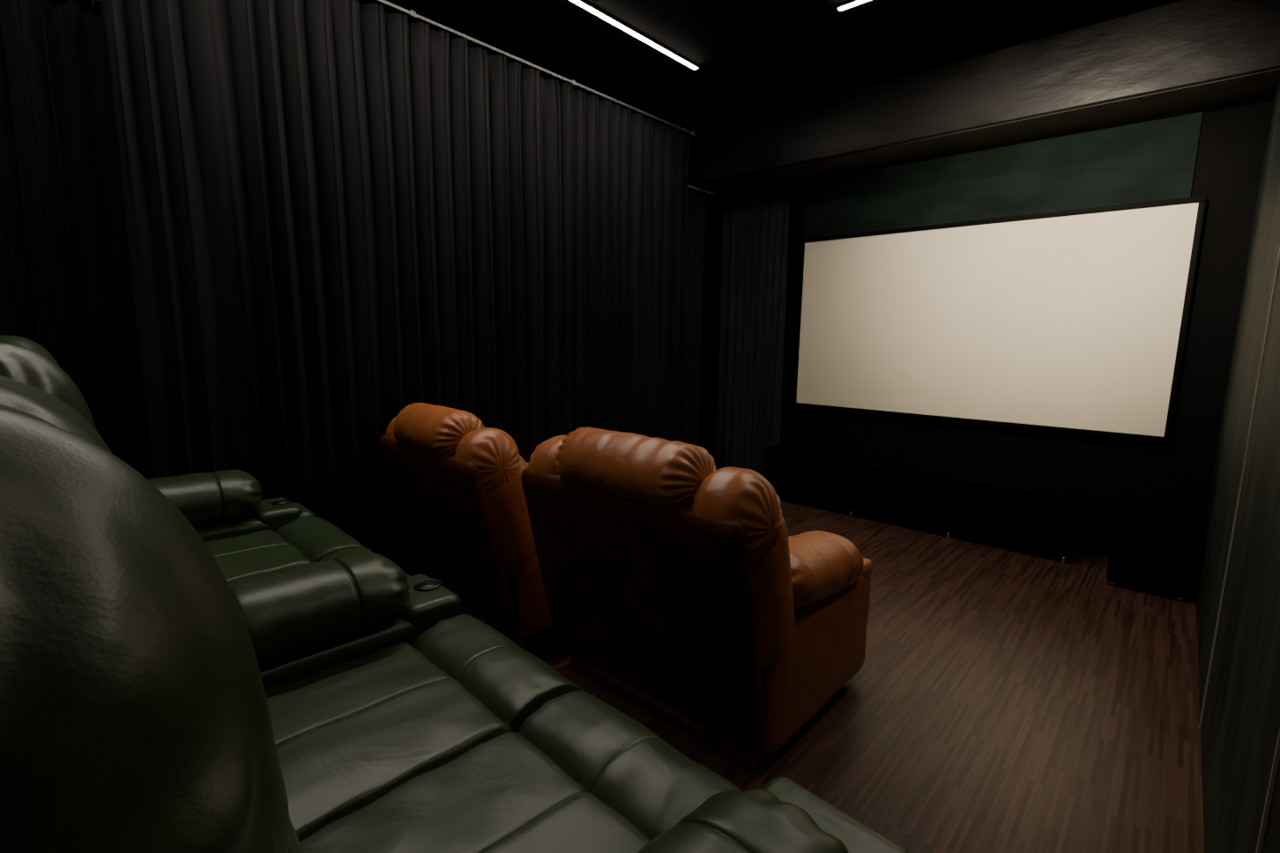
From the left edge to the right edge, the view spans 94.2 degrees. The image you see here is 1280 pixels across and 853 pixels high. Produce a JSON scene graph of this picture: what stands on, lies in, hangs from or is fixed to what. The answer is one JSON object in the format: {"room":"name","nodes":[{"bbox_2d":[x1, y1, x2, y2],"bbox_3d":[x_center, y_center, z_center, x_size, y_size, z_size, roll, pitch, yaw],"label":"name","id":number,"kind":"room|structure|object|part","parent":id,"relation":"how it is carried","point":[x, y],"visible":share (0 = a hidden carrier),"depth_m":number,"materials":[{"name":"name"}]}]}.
{"room":"home theater","nodes":[
{"label":"home theater","id":0,"kind":"room"},
{"bbox_2d":[77,0,707,446],"bbox_3d":[-1.588,-0.851,4.152,0.100,3.500,6.700,9,11,42],"label":"wall","id":1,"kind":"structure","parent":0,"point":[85,3],"depth_m":6.54,"materials":[{"name":"black paint"}]},
{"bbox_2d":[90,0,714,195],"bbox_3d":[-1.312,-2.091,3.988,0.247,0.036,5.880,9,11,42],"label":"rail","id":2,"kind":"object","parent":1,"relation":"attached to","point":[94,3],"visible":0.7,"depth_m":5.84,"materials":[{"name":"silver metal"}]},
{"bbox_2d":[0,0,152,479],"bbox_3d":[-2.713,-0.387,2.629,0.152,2.961,1.666,9,11,42],"label":"curtain","id":3,"kind":"object","parent":2,"relation":"hanging from","point":[65,286],"visible":0.21,"depth_m":2.68,"materials":[{"name":"black fabric"}]},
{"bbox_2d":[684,191,706,446],"bbox_3d":[0.239,-0.826,5.850,0.129,2.960,1.264,8,11,40],"label":"curtain","id":4,"kind":"object","parent":2,"relation":"hanging from","point":[696,202],"visible":0.2,"depth_m":6.12,"materials":[{"name":"black fabric"}]},
{"bbox_2d":[373,0,695,136],"bbox_3d":[-1.070,-2.389,3.943,0.597,0.036,3.960,9,11,42],"label":"rail","id":5,"kind":"object","parent":1,"relation":"attached to","point":[411,13],"visible":0.77,"depth_m":3.85,"materials":[{"name":"grey metal"}]},
{"bbox_2d":[98,0,691,576],"bbox_3d":[-0.914,-0.727,4.035,0.211,3.271,3.906,9,11,42],"label":"curtain","id":6,"kind":"object","parent":5,"relation":"hanging from","point":[340,217],"visible":0.77,"depth_m":3.31,"materials":[{"name":"black fabric"}]},
{"bbox_2d":[358,0,1179,134],"bbox_3d":[0.022,-2.392,2.457,4.390,0.100,6.900,9,11,42],"label":"ceiling","id":7,"kind":"structure","parent":0,"point":[753,57],"depth_m":3.90,"materials":[{"name":"black paint"}]},
{"bbox_2d":[570,0,699,69],"bbox_3d":[-0.841,-2.424,2.974,0.042,0.016,3.712,9,11,42],"label":"recessed light","id":8,"kind":"object","parent":7,"relation":"in","point":[581,3],"visible":1,"depth_m":3.83,"materials":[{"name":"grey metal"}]},
{"bbox_2d":[836,0,869,11],"bbox_3d":[1.770,-2.386,2.991,1.612,0.016,0.042,9,11,42],"label":"recessed light","id":9,"kind":"object","parent":7,"relation":"in","point":[852,3],"visible":1,"depth_m":3.47,"materials":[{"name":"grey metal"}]},
{"bbox_2d":[521,496,1204,852],"bbox_3d":[-0.033,1.168,2.992,4.390,0.100,6.900,9,11,42],"label":"floor","id":10,"kind":"structure","parent":0,"point":[1003,698],"depth_m":2.54,"materials":[{"name":"brown wood"}]},
{"bbox_2d":[379,402,554,647],"bbox_3d":[-0.710,0.444,3.393,1.170,1.191,1.083,-7,12,-44],"label":"recliner","id":11,"kind":"object","parent":10,"relation":"on","point":[456,480],"visible":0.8,"depth_m":2.87,"materials":[{"name":"brown leather"}]},
{"bbox_3d":[-1.018,0.537,3.102,0.254,0.901,1.011,-7,12,-44],"label":"panel","id":12,"kind":"part","parent":11,"relation":"part of","materials":[{"name":"brown leather"}]},
{"bbox_3d":[-0.333,0.665,3.240,0.885,0.737,0.284,-7,12,-44],"label":"armrest","id":13,"kind":"part","parent":11,"relation":"part of","materials":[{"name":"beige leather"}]},
{"bbox_2d":[520,426,872,768],"bbox_3d":[0.262,0.573,2.639,1.204,1.191,1.175,9,11,42],"label":"recliner","id":14,"kind":"object","parent":10,"relation":"on","point":[679,584],"visible":1,"depth_m":2.17,"materials":[{"name":"brown leather"}]},
{"bbox_3d":[-0.030,0.668,2.331,1.121,0.901,0.253,9,11,42],"label":"panel","id":15,"kind":"part","parent":14,"relation":"part of","materials":[{"name":"brown leather"}]},
{"bbox_3d":[0.680,0.795,2.475,0.314,0.737,0.885,9,11,42],"label":"armrest","id":16,"kind":"part","parent":14,"relation":"part of","materials":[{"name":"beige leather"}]},
{"bbox_2d":[762,445,1085,563],"bbox_3d":[2.194,0.586,5.070,2.520,0.500,0.240,9,11,42],"label":"media console","id":17,"kind":"object","parent":10,"relation":"on","point":[1028,516],"visible":0.94,"depth_m":4.77,"materials":[{"name":"black wood"}]},
{"bbox_3d":[1.446,0.488,5.611,0.595,0.370,0.018,9,11,42],"label":"door","id":18,"kind":"part","parent":17,"relation":"part of","materials":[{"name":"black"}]},
{"bbox_3d":[1.900,0.557,5.202,0.595,0.370,0.018,9,11,42],"label":"door","id":19,"kind":"part","parent":17,"relation":"part of","materials":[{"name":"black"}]},
{"bbox_3d":[2.354,0.625,4.792,0.595,0.370,0.018,9,11,42],"label":"door","id":20,"kind":"part","parent":17,"relation":"part of","materials":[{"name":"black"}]},
{"bbox_3d":[2.808,0.694,4.383,0.595,0.370,0.018,9,11,42],"label":"door","id":21,"kind":"part","parent":17,"relation":"part of","materials":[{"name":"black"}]},
{"bbox_2d":[1106,509,1200,602],"bbox_3d":[3.312,0.822,3.848,0.410,0.430,0.405,9,11,42],"label":"subwoofer","id":22,"kind":"object","parent":10,"relation":"on","point":[1156,553],"visible":1,"depth_m":3.71,"materials":[{"name":"black"}]},
{"bbox_2d":[1109,525,1195,595],"bbox_3d":[3.181,0.827,3.704,0.370,0.360,0.015,9,11,42],"label":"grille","id":23,"kind":"object","parent":22,"relation":"attached to","point":[1160,560],"depth_m":3.69,"materials":[{"name":"black fabric"}]},
{"bbox_3d":[-1.480,1.209,1.393,4.190,0.250,2.400,9,11,42],"label":"trim","id":24,"kind":"structure","parent":10,"relation":"on","visible":0},
{"bbox_2d":[0,335,410,583],"bbox_3d":[-1.606,0.314,2.125,1.382,1.245,1.207,9,12,44],"label":"recliner","id":25,"kind":"object","parent":24,"relation":"on","point":[248,536],"visible":0.15,"depth_m":2.50,"materials":[{"name":"green leather"}]},
{"bbox_3d":[-1.968,0.539,2.563,0.307,0.658,1.006,9,12,44],"label":"armrest","id":26,"kind":"part","parent":25,"relation":"part of","materials":[{"name":"green leather"}]},
{"bbox_2d":[204,530,312,581],"bbox_3d":[-1.649,0.603,2.311,0.549,0.212,0.577,9,12,44],"label":"seat cushion","id":27,"kind":"object","parent":25,"relation":"on","point":[237,554],"depth_m":2.37,"materials":[{"name":"green leather"}]},
{"bbox_2d":[227,565,301,583],"bbox_3d":[-1.266,0.666,1.936,0.549,0.212,0.579,9,12,44],"label":"seat cushion","id":28,"kind":"object","parent":25,"relation":"on","point":[280,568],"depth_m":2.18,"materials":[{"name":"green leather"}]},
{"bbox_2d":[0,342,909,852],"bbox_3d":[-0.531,0.488,1.077,1.667,1.245,1.205,9,12,44],"label":"recliner","id":29,"kind":"object","parent":24,"relation":"on","point":[152,702],"visible":1,"depth_m":0.84,"materials":[{"name":"green leather"}]},
{"bbox_3d":[-0.594,0.540,0.634,0.535,0.846,0.430,9,12,44],"label":"backrest","id":30,"kind":"part","parent":29,"relation":"part of","materials":[{"name":"green leather"}]},
{"bbox_3d":[-0.996,0.713,1.619,0.307,0.623,1.006,9,12,44],"label":"armrest","id":31,"kind":"part","parent":29,"relation":"part of","materials":[{"name":"green leather"}]},
{"bbox_2d":[264,642,513,841],"bbox_3d":[-0.677,0.760,1.364,0.549,0.212,0.577,9,12,44],"label":"seat cushion","id":32,"kind":"object","parent":29,"relation":"on","point":[353,724],"depth_m":1.34,"materials":[{"name":"green leather"}]},
{"bbox_2d":[299,732,651,852],"bbox_3d":[-0.294,0.823,0.989,0.549,0.212,0.579,9,12,44],"label":"seat cushion","id":33,"kind":"object","parent":29,"relation":"on","point":[489,792],"depth_m":1.10,"materials":[{"name":"green leather"}]},
{"bbox_3d":[-0.012,0.881,0.695,0.308,0.597,1.054,9,12,44],"label":"armrest","id":34,"kind":"part","parent":29,"relation":"part of","materials":[{"name":"green leather"}]},
{"bbox_2d":[699,100,1272,576],"bbox_3d":[2.279,-0.949,5.200,4.190,3.500,0.130,9,11,42],"label":"wall","id":35,"kind":"structure","parent":0,"point":[1218,155],"depth_m":4.36,"materials":[{"name":"black paint"}]},
{"bbox_2d":[714,185,790,477],"bbox_3d":[1.130,-0.863,6.121,0.774,2.981,0.088,9,11,42],"label":"curtain","id":36,"kind":"object","parent":35,"relation":"hanging from","point":[755,228],"visible":0.94,"depth_m":6.09,"materials":[{"name":"black fabric"}]},
{"bbox_2d":[687,0,1279,198],"bbox_3d":[2.075,-2.411,4.730,4.190,0.475,0.600,9,11,42],"label":"beam","id":37,"kind":"structure","parent":35,"relation":"attached to","point":[1181,43],"depth_m":3.98,"materials":[{"name":"black paint"}]},
{"bbox_2d":[792,195,1206,442],"bbox_3d":[2.564,-0.836,4.833,2.793,1.587,0.065,9,11,42],"label":"projection screen","id":38,"kind":"object","parent":35,"relation":"attached to","point":[1072,321],"visible":1,"depth_m":4.55,"materials":[{"name":"fabric"}]},
{"bbox_2d":[764,67,1279,184],"bbox_3d":[2.462,-2.119,4.434,3.160,0.006,0.570,9,11,42],"label":"trim","id":39,"kind":"structure","parent":35,"relation":"attached to","point":[1258,87],"depth_m":4.04,"materials":[{"name":"grey paint"}]},
{"bbox_2d":[1196,81,1279,852],"bbox_3d":[1.578,-0.373,1.297,0.100,3.500,6.700,9,11,42],"label":"wall","id":40,"kind":"structure","parent":0,"point":[1240,726],"depth_m":1.96,"materials":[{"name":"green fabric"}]},
{"bbox_2d":[1198,249,1279,729],"bbox_3d":[2.317,-0.494,2.176,0.006,3.500,0.008,9,11,42],"label":"trim","id":41,"kind":"structure","parent":40,"relation":"attached to","point":[1278,260],"depth_m":2.28,"materials":[{"name":"gold metal"}]},
{"bbox_2d":[1256,729,1279,852],"bbox_3d":[1.204,-0.329,0.968,0.006,3.500,0.006,9,11,42],"label":"trim","id":42,"kind":"structure","parent":40,"relation":"attached to","point":[1276,756],"depth_m":1.12,"materials":[{"name":"gold metal"}]}
]}

